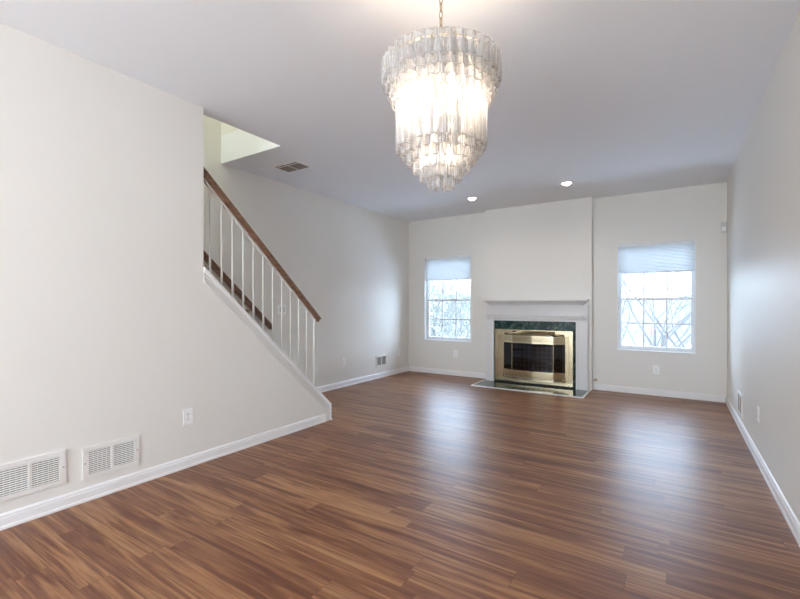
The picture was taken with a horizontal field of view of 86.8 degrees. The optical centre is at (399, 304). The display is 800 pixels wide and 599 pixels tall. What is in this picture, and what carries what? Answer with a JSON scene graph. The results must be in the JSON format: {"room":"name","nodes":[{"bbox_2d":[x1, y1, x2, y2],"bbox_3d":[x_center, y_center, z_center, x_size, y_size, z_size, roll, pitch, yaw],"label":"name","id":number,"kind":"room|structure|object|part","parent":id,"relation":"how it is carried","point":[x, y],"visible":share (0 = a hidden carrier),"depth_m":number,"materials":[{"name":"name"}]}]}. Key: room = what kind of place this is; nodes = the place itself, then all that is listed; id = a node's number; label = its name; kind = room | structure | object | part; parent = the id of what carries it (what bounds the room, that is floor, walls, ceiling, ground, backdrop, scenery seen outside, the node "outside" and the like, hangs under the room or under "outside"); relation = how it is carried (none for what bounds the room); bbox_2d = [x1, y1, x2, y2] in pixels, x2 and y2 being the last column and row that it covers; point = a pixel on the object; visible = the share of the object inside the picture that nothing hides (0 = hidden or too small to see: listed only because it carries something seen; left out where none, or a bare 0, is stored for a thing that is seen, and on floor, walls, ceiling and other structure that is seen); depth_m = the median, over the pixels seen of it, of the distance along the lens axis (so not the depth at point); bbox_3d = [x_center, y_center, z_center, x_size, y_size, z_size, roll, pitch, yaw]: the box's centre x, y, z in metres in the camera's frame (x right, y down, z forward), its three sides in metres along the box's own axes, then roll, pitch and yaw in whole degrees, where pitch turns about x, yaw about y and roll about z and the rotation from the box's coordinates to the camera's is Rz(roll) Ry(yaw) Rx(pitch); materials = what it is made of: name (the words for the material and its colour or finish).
{"room":"living room","nodes":[
{"label":"living room","id":0,"kind":"room"},
{"bbox_2d":[0,23,324,513],"bbox_3d":[-2.580,-0.155,1.752,0.120,2.740,6.522,0,0,33],"label":"wall","id":1,"kind":"structure","parent":0,"point":[111,326],"depth_m":2.71,"materials":[{"name":"paint"}]},
{"bbox_2d":[0,450,65,501],"bbox_3d":[-2.089,0.966,2.386,0.011,0.198,0.340,0,0,33],"label":"air vent","id":2,"kind":"object","parent":1,"relation":"in","point":[30,475],"visible":1,"depth_m":2.39,"materials":[{"name":"white metal"}]},
{"bbox_2d":[82,435,139,480],"bbox_3d":[-1.862,0.982,2.735,0.011,0.197,0.330,0,0,33],"label":"air vent","id":3,"kind":"object","parent":1,"relation":"in","point":[100,459],"visible":1,"depth_m":2.72,"materials":[{"name":"white metal"}]},
{"bbox_2d":[0,413,325,530],"bbox_3d":[-2.537,1.173,1.691,0.018,0.084,6.467,0,0,33],"label":"baseboard","id":4,"kind":"structure","parent":1,"relation":"attached to","point":[27,513],"depth_m":2.86,"materials":[{"name":"white paint"}]},
{"bbox_2d":[183,408,192,424],"bbox_3d":[-1.585,0.836,3.163,0.008,0.117,0.074,0,0,33],"label":"wall outlet","id":5,"kind":"object","parent":1,"relation":"attached to","point":[187,413],"visible":1,"depth_m":3.16,"materials":[{"name":"white plastic"}]},
{"bbox_2d":[204,267,332,420],"bbox_3d":[-1.179,0.462,3.904,0.156,1.506,1.434,0,0,33],"label":"trim","id":6,"kind":"structure","parent":1,"relation":"attached to","point":[206,271],"depth_m":3.76,"materials":[{"name":"white paint"}]},
{"bbox_2d":[204,167,320,385],"bbox_3d":[-1.210,-0.103,3.857,0.069,2.009,1.351,0,0,33],"label":"balustrade","id":7,"kind":"object","parent":6,"relation":"on","point":[213,187],"visible":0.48,"depth_m":3.74,"materials":[{"name":"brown wood"}]},
{"bbox_3d":[-0.883,0.515,4.359,0.025,0.771,0.025,0,0,33],"label":"post","id":8,"kind":"part","parent":7,"relation":"part of","materials":[{"name":"white paint"}]},
{"bbox_2d":[221,122,238,135],"bbox_3d":[-0.987,-3.005,1.762,4.656,2.360,3.876,0,0,33],"label":"wall","id":9,"kind":"structure","parent":0,"point":[225,128],"depth_m":4.52,"materials":[{"name":"paint"}]},
{"bbox_2d":[204,115,408,386],"bbox_3d":[-2.632,-1.425,3.630,0.140,5.520,10.014,0,0,33],"label":"wall","id":10,"kind":"structure","parent":0,"point":[350,262],"depth_m":5.87,"materials":[{"name":"paint"}]},
{"bbox_2d":[204,251,271,329],"bbox_3d":[-2.174,-0.754,4.122,0.092,2.103,2.315,0,0,33],"label":"wall handrail","id":11,"kind":"object","parent":10,"relation":"attached to","point":[214,266],"visible":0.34,"depth_m":4.66,"materials":[{"name":"brown wood"}]},
{"bbox_2d":[278,305,285,313],"bbox_3d":[-1.472,0.060,5.276,0.008,0.116,0.128,0,0,33],"label":"wall switch","id":12,"kind":"object","parent":10,"relation":"attached to","point":[279,306],"visible":0.65,"depth_m":5.27,"materials":[{"name":"white plastic"}]},
{"bbox_2d":[317,366,408,392],"bbox_3d":[-0.722,1.173,6.420,0.018,0.084,3.254,0,0,33],"label":"baseboard","id":13,"kind":"structure","parent":10,"relation":"attached to","point":[333,386],"depth_m":6.58,"materials":[{"name":"white paint"}]},
{"bbox_2d":[376,354,386,366],"bbox_3d":[-0.311,0.934,7.057,0.012,0.185,0.300,0,0,33],"label":"air vent","id":14,"kind":"object","parent":10,"relation":"in","point":[381,360],"visible":1,"depth_m":7.05,"materials":[{"name":"white metal"}]},
{"bbox_2d":[0,371,799,598],"bbox_3d":[-0.617,1.275,2.331,5.256,0.120,10.034,0,0,33],"label":"floor","id":15,"kind":"structure","parent":0,"point":[418,485],"depth_m":2.44,"materials":[{"name":"laminate"}]},
{"bbox_2d":[471,380,589,397],"bbox_3d":[1.859,1.208,6.122,1.575,0.014,0.527,0,0,33],"label":"hearth","id":16,"kind":"object","parent":15,"relation":"on","point":[575,393],"visible":1,"depth_m":6.08,"materials":[{"name":"green stone"}]},
{"bbox_2d":[0,0,799,221],"bbox_3d":[-0.584,-1.675,2.381,5.056,0.300,10.154,0,0,33],"label":"ceiling","id":17,"kind":"structure","parent":0,"point":[609,98],"depth_m":2.85,"materials":[{"name":"paint"}]},
{"bbox_2d":[274,161,310,171],"bbox_3d":[-1.189,-1.519,4.664,0.358,0.012,0.224,0,0,33],"label":"ceiling vent","id":18,"kind":"object","parent":17,"relation":"in","point":[295,165],"visible":1,"depth_m":4.64,"materials":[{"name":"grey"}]},
{"bbox_2d":[381,0,501,191],"bbox_3d":[0.184,-1.023,1.900,0.534,1.004,0.534,0,0,33],"label":"chandelier","id":19,"kind":"object","parent":17,"relation":"hanging from","point":[422,151],"visible":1,"depth_m":1.79,"materials":[{"name":"clear glass"}]},
{"bbox_2d":[409,92,415,113],"bbox_3d":[0.056,-0.921,1.923,0.030,0.103,0.029,0,0,33],"label":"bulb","id":20,"kind":"object","parent":19,"relation":"attached to","point":[413,97],"depth_m":1.91,"materials":[{"name":"white glass"}]},
{"bbox_2d":[421,119,425,141],"bbox_3d":[0.104,-0.776,1.873,0.030,0.103,0.029,0,0,33],"label":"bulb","id":21,"kind":"object","parent":19,"relation":"attached to","point":[422,139],"depth_m":1.86,"materials":[{"name":"white glass"}]},
{"bbox_2d":[421,77,426,100],"bbox_3d":[0.101,-0.921,1.801,0.030,0.103,0.029,0,0,33],"label":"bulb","id":22,"kind":"object","parent":19,"relation":"attached to","point":[424,80],"depth_m":1.79,"materials":[{"name":"white"}]},
{"bbox_3d":[0.184,-1.287,1.900,0.015,0.408,0.018,0,0,-6],"label":"chain","id":23,"kind":"part","parent":19,"relation":"part of","materials":[{"name":"gold metal"}]},
{"bbox_3d":[0.184,-0.873,1.900,0.032,0.505,0.032,0,0,33],"label":"stem","id":24,"kind":"part","parent":19,"relation":"part of","materials":[{"name":"white metal"}]},
{"bbox_2d":[451,74,455,98],"bbox_3d":[0.229,-0.921,1.778,0.030,0.103,0.029,0,0,33],"label":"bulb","id":25,"kind":"object","parent":19,"relation":"attached to","point":[452,79],"depth_m":1.77,"materials":[{"name":"white"}]},
{"bbox_2d":[467,86,473,109],"bbox_3d":[0.312,-0.921,1.877,0.030,0.103,0.029,0,0,33],"label":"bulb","id":26,"kind":"object","parent":19,"relation":"attached to","point":[468,92],"depth_m":1.87,"materials":[{"name":"white glass"}]},
{"bbox_2d":[466,197,477,200],"bbox_3d":[1.032,-1.510,6.058,0.176,0.030,0.176,0,0,33],"label":"recessed light","id":27,"kind":"object","parent":17,"relation":"in","point":[467,198],"visible":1,"depth_m":6.03,"materials":[{"name":"white paint"}]},
{"bbox_2d":[559,181,573,185],"bbox_3d":[2.088,-1.510,5.298,0.176,0.030,0.176,0,0,33],"label":"recessed light","id":28,"kind":"object","parent":17,"relation":"in","point":[565,183],"visible":1,"depth_m":5.27,"materials":[{"name":"white paint"}]},
{"bbox_2d":[485,197,592,390],"bbox_3d":[2.080,-0.155,6.461,1.582,2.740,0.129,0,0,33],"label":"wall","id":29,"kind":"structure","parent":0,"point":[542,251],"depth_m":6.35,"materials":[{"name":"paint"}]},
{"bbox_2d":[494,320,575,388],"bbox_3d":[2.022,0.731,6.402,1.221,0.968,0.033,0,0,33],"label":"marble surround","id":30,"kind":"object","parent":29,"relation":"attached to","point":[498,324],"visible":0.75,"depth_m":6.32,"materials":[{"name":"green stone"}]},
{"bbox_2d":[495,329,572,386],"bbox_3d":[1.972,0.783,6.346,1.166,0.804,0.173,0,0,33],"label":"fireplace insert","id":31,"kind":"structure","parent":30,"relation":"attached to","point":[539,355],"depth_m":6.29,"materials":[{"name":"gold metal"}]},
{"bbox_3d":[1.591,0.800,6.653,0.082,0.660,0.016,0,0,33],"label":"panel","id":32,"kind":"part","parent":31,"relation":"part of","materials":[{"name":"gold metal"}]},
{"bbox_3d":[1.671,0.787,6.554,0.003,0.412,0.175,0,0,-34],"label":"glass panel","id":33,"kind":"part","parent":31,"relation":"part of","materials":[{"name":"black glass"}]},
{"bbox_3d":[1.842,0.787,6.391,0.306,0.412,0.003,0,0,36],"label":"glass panel","id":34,"kind":"part","parent":31,"relation":"part of","materials":[{"name":"black glass"}]},
{"bbox_2d":[504,331,563,336],"bbox_3d":[1.988,0.433,6.337,0.930,0.068,0.111,0,0,33],"label":"hood","id":35,"kind":"object","parent":31,"relation":"attached to","point":[506,333],"depth_m":6.31,"materials":[{"name":"gold metal"}]},
{"bbox_3d":[1.988,0.801,6.336,0.930,0.668,0.106,0,0,33],"label":"bay rail","id":36,"kind":"part","parent":31,"relation":"part of","materials":[{"name":"gold metal"}]},
{"bbox_3d":[2.098,0.787,6.225,0.306,0.412,0.003,0,0,30],"label":"glass panel","id":37,"kind":"part","parent":31,"relation":"part of","materials":[{"name":"black glass"}]},
{"bbox_3d":[2.316,0.787,6.134,0.175,0.412,0.003,0,0,10],"label":"glass panel","id":38,"kind":"part","parent":31,"relation":"part of","materials":[{"name":"black glass"}]},
{"bbox_3d":[2.423,0.800,6.112,0.044,0.660,0.016,0,0,33],"label":"panel","id":39,"kind":"part","parent":31,"relation":"part of","materials":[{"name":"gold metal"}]},
{"bbox_2d":[482,299,588,390],"bbox_3d":[1.996,0.570,6.351,1.548,1.291,0.147,0,0,33],"label":"fireplace mantel","id":40,"kind":"object","parent":29,"relation":"attached to","point":[554,310],"visible":0.97,"depth_m":6.23,"materials":[{"name":"paint"}]},
{"bbox_3d":[2.012,0.720,6.386,1.265,0.990,0.071,0,0,33],"label":"moulding","id":41,"kind":"part","parent":40,"relation":"part of","materials":[{"name":"white paint"}]},
{"bbox_2d":[482,299,588,300],"bbox_3d":[1.994,-0.065,6.352,1.544,0.023,0.147,0,0,33],"label":"mantel shelf","id":42,"kind":"object","parent":40,"relation":"attached to","point":[552,299],"depth_m":6.12,"materials":[{"name":"paint"}]},
{"bbox_3d":[2.008,-0.016,6.350,1.526,0.074,0.135,0,0,33],"label":"crown moulding","id":43,"kind":"part","parent":40,"relation":"part of","materials":[{"name":"paint"}]},
{"bbox_2d":[409,182,726,400],"bbox_3d":[2.147,-0.095,6.577,5.056,2.860,0.140,0,0,33],"label":"wall","id":44,"kind":"structure","parent":0,"point":[693,212],"depth_m":5.88,"materials":[{"name":"paint"}]},
{"bbox_2d":[424,255,470,342],"bbox_3d":[0.856,-0.102,7.414,0.900,1.478,0.146,0,0,33],"label":"window","id":45,"kind":"structure","parent":44,"relation":"in","point":[432,338],"depth_m":7.52,"materials":[{"name":"white plastic"}]},
{"bbox_3d":[0.885,-0.438,7.459,0.844,0.751,0.025,0,0,33],"label":"sash","id":46,"kind":"part","parent":45,"relation":"part of","materials":[{"name":"white plastic"}]},
{"bbox_3d":[0.838,0.630,7.387,0.898,0.014,0.081,0,0,33],"label":"sill","id":47,"kind":"part","parent":45,"relation":"part of","materials":[{"name":"white paint"}]},
{"bbox_2d":[426,255,470,280],"bbox_3d":[0.840,-0.632,7.389,0.880,0.399,0.038,0,0,33],"label":"cellular shade","id":48,"kind":"object","parent":45,"relation":"attached to","point":[458,267],"visible":1,"depth_m":7.37,"materials":[{"name":"white fabric"}]},
{"bbox_3d":[0.840,-0.818,7.389,0.880,0.028,0.038,0,0,33],"label":"head rail","id":49,"kind":"part","parent":48,"relation":"part of","materials":[{"name":"white paint"}]},
{"bbox_3d":[0.839,-0.441,7.388,0.878,0.016,0.028,0,0,33],"label":"rail","id":50,"kind":"part","parent":48,"relation":"part of","materials":[{"name":"white plastic"}]},
{"bbox_3d":[0.870,0.256,7.435,0.844,0.707,0.026,0,0,33],"label":"sash","id":51,"kind":"part","parent":45,"relation":"part of","materials":[{"name":"glass"}]},
{"bbox_2d":[409,366,724,402],"bbox_3d":[2.104,1.173,6.511,4.620,0.084,0.018,0,0,33],"label":"baseboard","id":52,"kind":"structure","parent":44,"relation":"attached to","point":[656,392],"depth_m":5.80,"materials":[{"name":"white paint"}]},
{"bbox_2d":[653,365,658,374],"bbox_3d":[3.425,0.873,5.657,0.074,0.117,0.008,0,0,33],"label":"wall outlet","id":53,"kind":"object","parent":44,"relation":"attached to","point":[655,368],"visible":1,"depth_m":5.66,"materials":[{"name":"white plastic"}]},
{"bbox_2d":[617,239,695,353],"bbox_3d":[3.453,-0.102,5.724,0.900,1.478,0.146,0,0,33],"label":"window","id":54,"kind":"structure","parent":44,"relation":"in","point":[692,350],"depth_m":5.69,"materials":[{"name":"white plastic"}]},
{"bbox_2d":[618,240,694,273],"bbox_3d":[3.437,-0.632,5.699,0.880,0.399,0.038,0,0,33],"label":"cellular shade","id":55,"kind":"object","parent":54,"relation":"attached to","point":[677,256],"visible":1,"depth_m":5.67,"materials":[{"name":"white fabric"}]},
{"bbox_3d":[3.437,-0.818,5.699,0.880,0.028,0.038,0,0,33],"label":"head rail","id":56,"kind":"part","parent":55,"relation":"part of","materials":[{"name":"white paint"}]},
{"bbox_3d":[3.437,-0.441,5.698,0.878,0.016,0.028,0,0,33],"label":"rail","id":57,"kind":"part","parent":55,"relation":"part of","materials":[{"name":"white plastic"}]},
{"bbox_3d":[3.483,-0.438,5.769,0.844,0.751,0.025,0,0,33],"label":"sash","id":58,"kind":"part","parent":54,"relation":"part of","materials":[{"name":"glass"}]},
{"bbox_3d":[3.436,0.630,5.697,0.898,0.014,0.081,0,0,33],"label":"sill","id":59,"kind":"part","parent":54,"relation":"part of","materials":[{"name":"white paint"}]},
{"bbox_3d":[3.467,0.256,5.745,0.844,0.707,0.026,0,0,33],"label":"sash","id":60,"kind":"part","parent":54,"relation":"part of","materials":[{"name":"glass"}]},
{"bbox_2d":[721,222,726,232],"bbox_3d":[4.019,-0.960,5.248,0.060,0.140,0.046,0,0,33],"label":"sensor","id":61,"kind":"object","parent":44,"relation":"attached to","point":[723,224],"visible":1,"depth_m":5.23,"materials":[{"name":"grey plastic"}]},
{"bbox_2d":[727,10,799,522],"bbox_3d":[1.388,-0.095,1.014,0.140,2.860,10.014,0,0,33],"label":"wall","id":62,"kind":"structure","parent":0,"point":[763,183],"depth_m":2.80,"materials":[{"name":"paint"}]},
{"bbox_2d":[738,390,742,417],"bbox_3d":[3.333,0.969,4.142,0.012,0.212,0.300,0,0,33],"label":"air vent","id":63,"kind":"object","parent":62,"relation":"in","point":[740,396],"visible":1,"depth_m":4.09,"materials":[{"name":"white metal"}]},
{"bbox_2d":[757,405,758,421],"bbox_3d":[2.765,0.843,3.265,0.008,0.117,0.074,0,0,33],"label":"wall outlet","id":64,"kind":"object","parent":62,"relation":"attached to","point":[757,405],"visible":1,"depth_m":3.26,"materials":[{"name":"white plastic"}]},
{"bbox_2d":[725,396,799,546],"bbox_3d":[1.376,1.173,1.141,0.018,0.084,9.814,0,0,33],"label":"baseboard","id":65,"kind":"structure","parent":62,"relation":"attached to","point":[793,523],"depth_m":2.79,"materials":[{"name":"white paint"}]},
{"label":"outside","id":66,"kind":"structure","parent":0,"visible":0},
{"bbox_2d":[622,295,690,344],"bbox_3d":[79.702,5.641,116.957,306.000,19.149,47.000,0,0,33],"label":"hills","id":67,"kind":"structure","parent":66,"point":[638,337],"depth_m":108.55,"materials":[{"name":"white snow"}]},
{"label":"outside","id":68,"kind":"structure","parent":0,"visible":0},
{"bbox_2d":[430,294,690,347],"bbox_3d":[33.201,3.996,52.844,138.000,11.768,110.000,0,0,33],"label":"ground","id":69,"kind":"structure","parent":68,"point":[669,345],"depth_m":42.15,"materials":[{"name":"white snow"}]},
{"bbox_2d":[430,280,469,336],"bbox_3d":[1.470,0.364,17.199,4.157,5.396,4.731,0,0,41],"label":"bare tree","id":70,"kind":"object","parent":69,"relation":"on","point":[438,303],"visible":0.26,"depth_m":17.86,"materials":[{"name":"grey plant"}]},
{"bbox_2d":[430,280,470,337],"bbox_3d":[4.467,-0.210,34.529,13.184,9.383,42.986,0,0,-2],"label":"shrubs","id":71,"kind":"object","parent":69,"relation":"on","point":[436,328],"visible":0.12,"depth_m":25.23,"materials":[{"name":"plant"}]},
{"bbox_2d":[430,283,470,337],"bbox_3d":[1.895,1.147,13.517,3.556,5.338,4.280,0,0,-3],"label":"bare tree","id":72,"kind":"object","parent":69,"relation":"on","point":[460,330],"visible":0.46,"depth_m":13.44,"materials":[{"name":"grey plant"}]},
{"bbox_2d":[622,272,690,347],"bbox_3d":[5.833,0.430,9.903,6.702,7.344,5.063,0,0,33],"label":"bare tree","id":73,"kind":"object","parent":69,"relation":"on","point":[663,338],"visible":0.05,"depth_m":9.71,"materials":[{"name":"grey plant"}]},
{"bbox_2d":[622,275,690,347],"bbox_3d":[8.361,0.669,14.643,4.582,8.075,7.697,0,0,12],"label":"bare tree","id":74,"kind":"object","parent":69,"relation":"on","point":[632,301],"visible":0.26,"depth_m":13.64,"materials":[{"name":"grey plant"}]},
{"bbox_2d":[623,272,690,347],"bbox_3d":[8.118,-0.226,10.410,6.485,8.937,3.392,0,0,44],"label":"bare tree","id":75,"kind":"object","parent":69,"relation":"on","point":[647,304],"visible":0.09,"depth_m":11.60,"materials":[{"name":"grey plant"}]},
{"bbox_2d":[626,273,690,346],"bbox_3d":[12.640,0.422,19.757,6.941,8.818,3.520,0,0,-17],"label":"bare tree","id":76,"kind":"object","parent":69,"relation":"on","point":[655,343],"visible":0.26,"depth_m":20.02,"materials":[{"name":"grey plant"}]}
]}

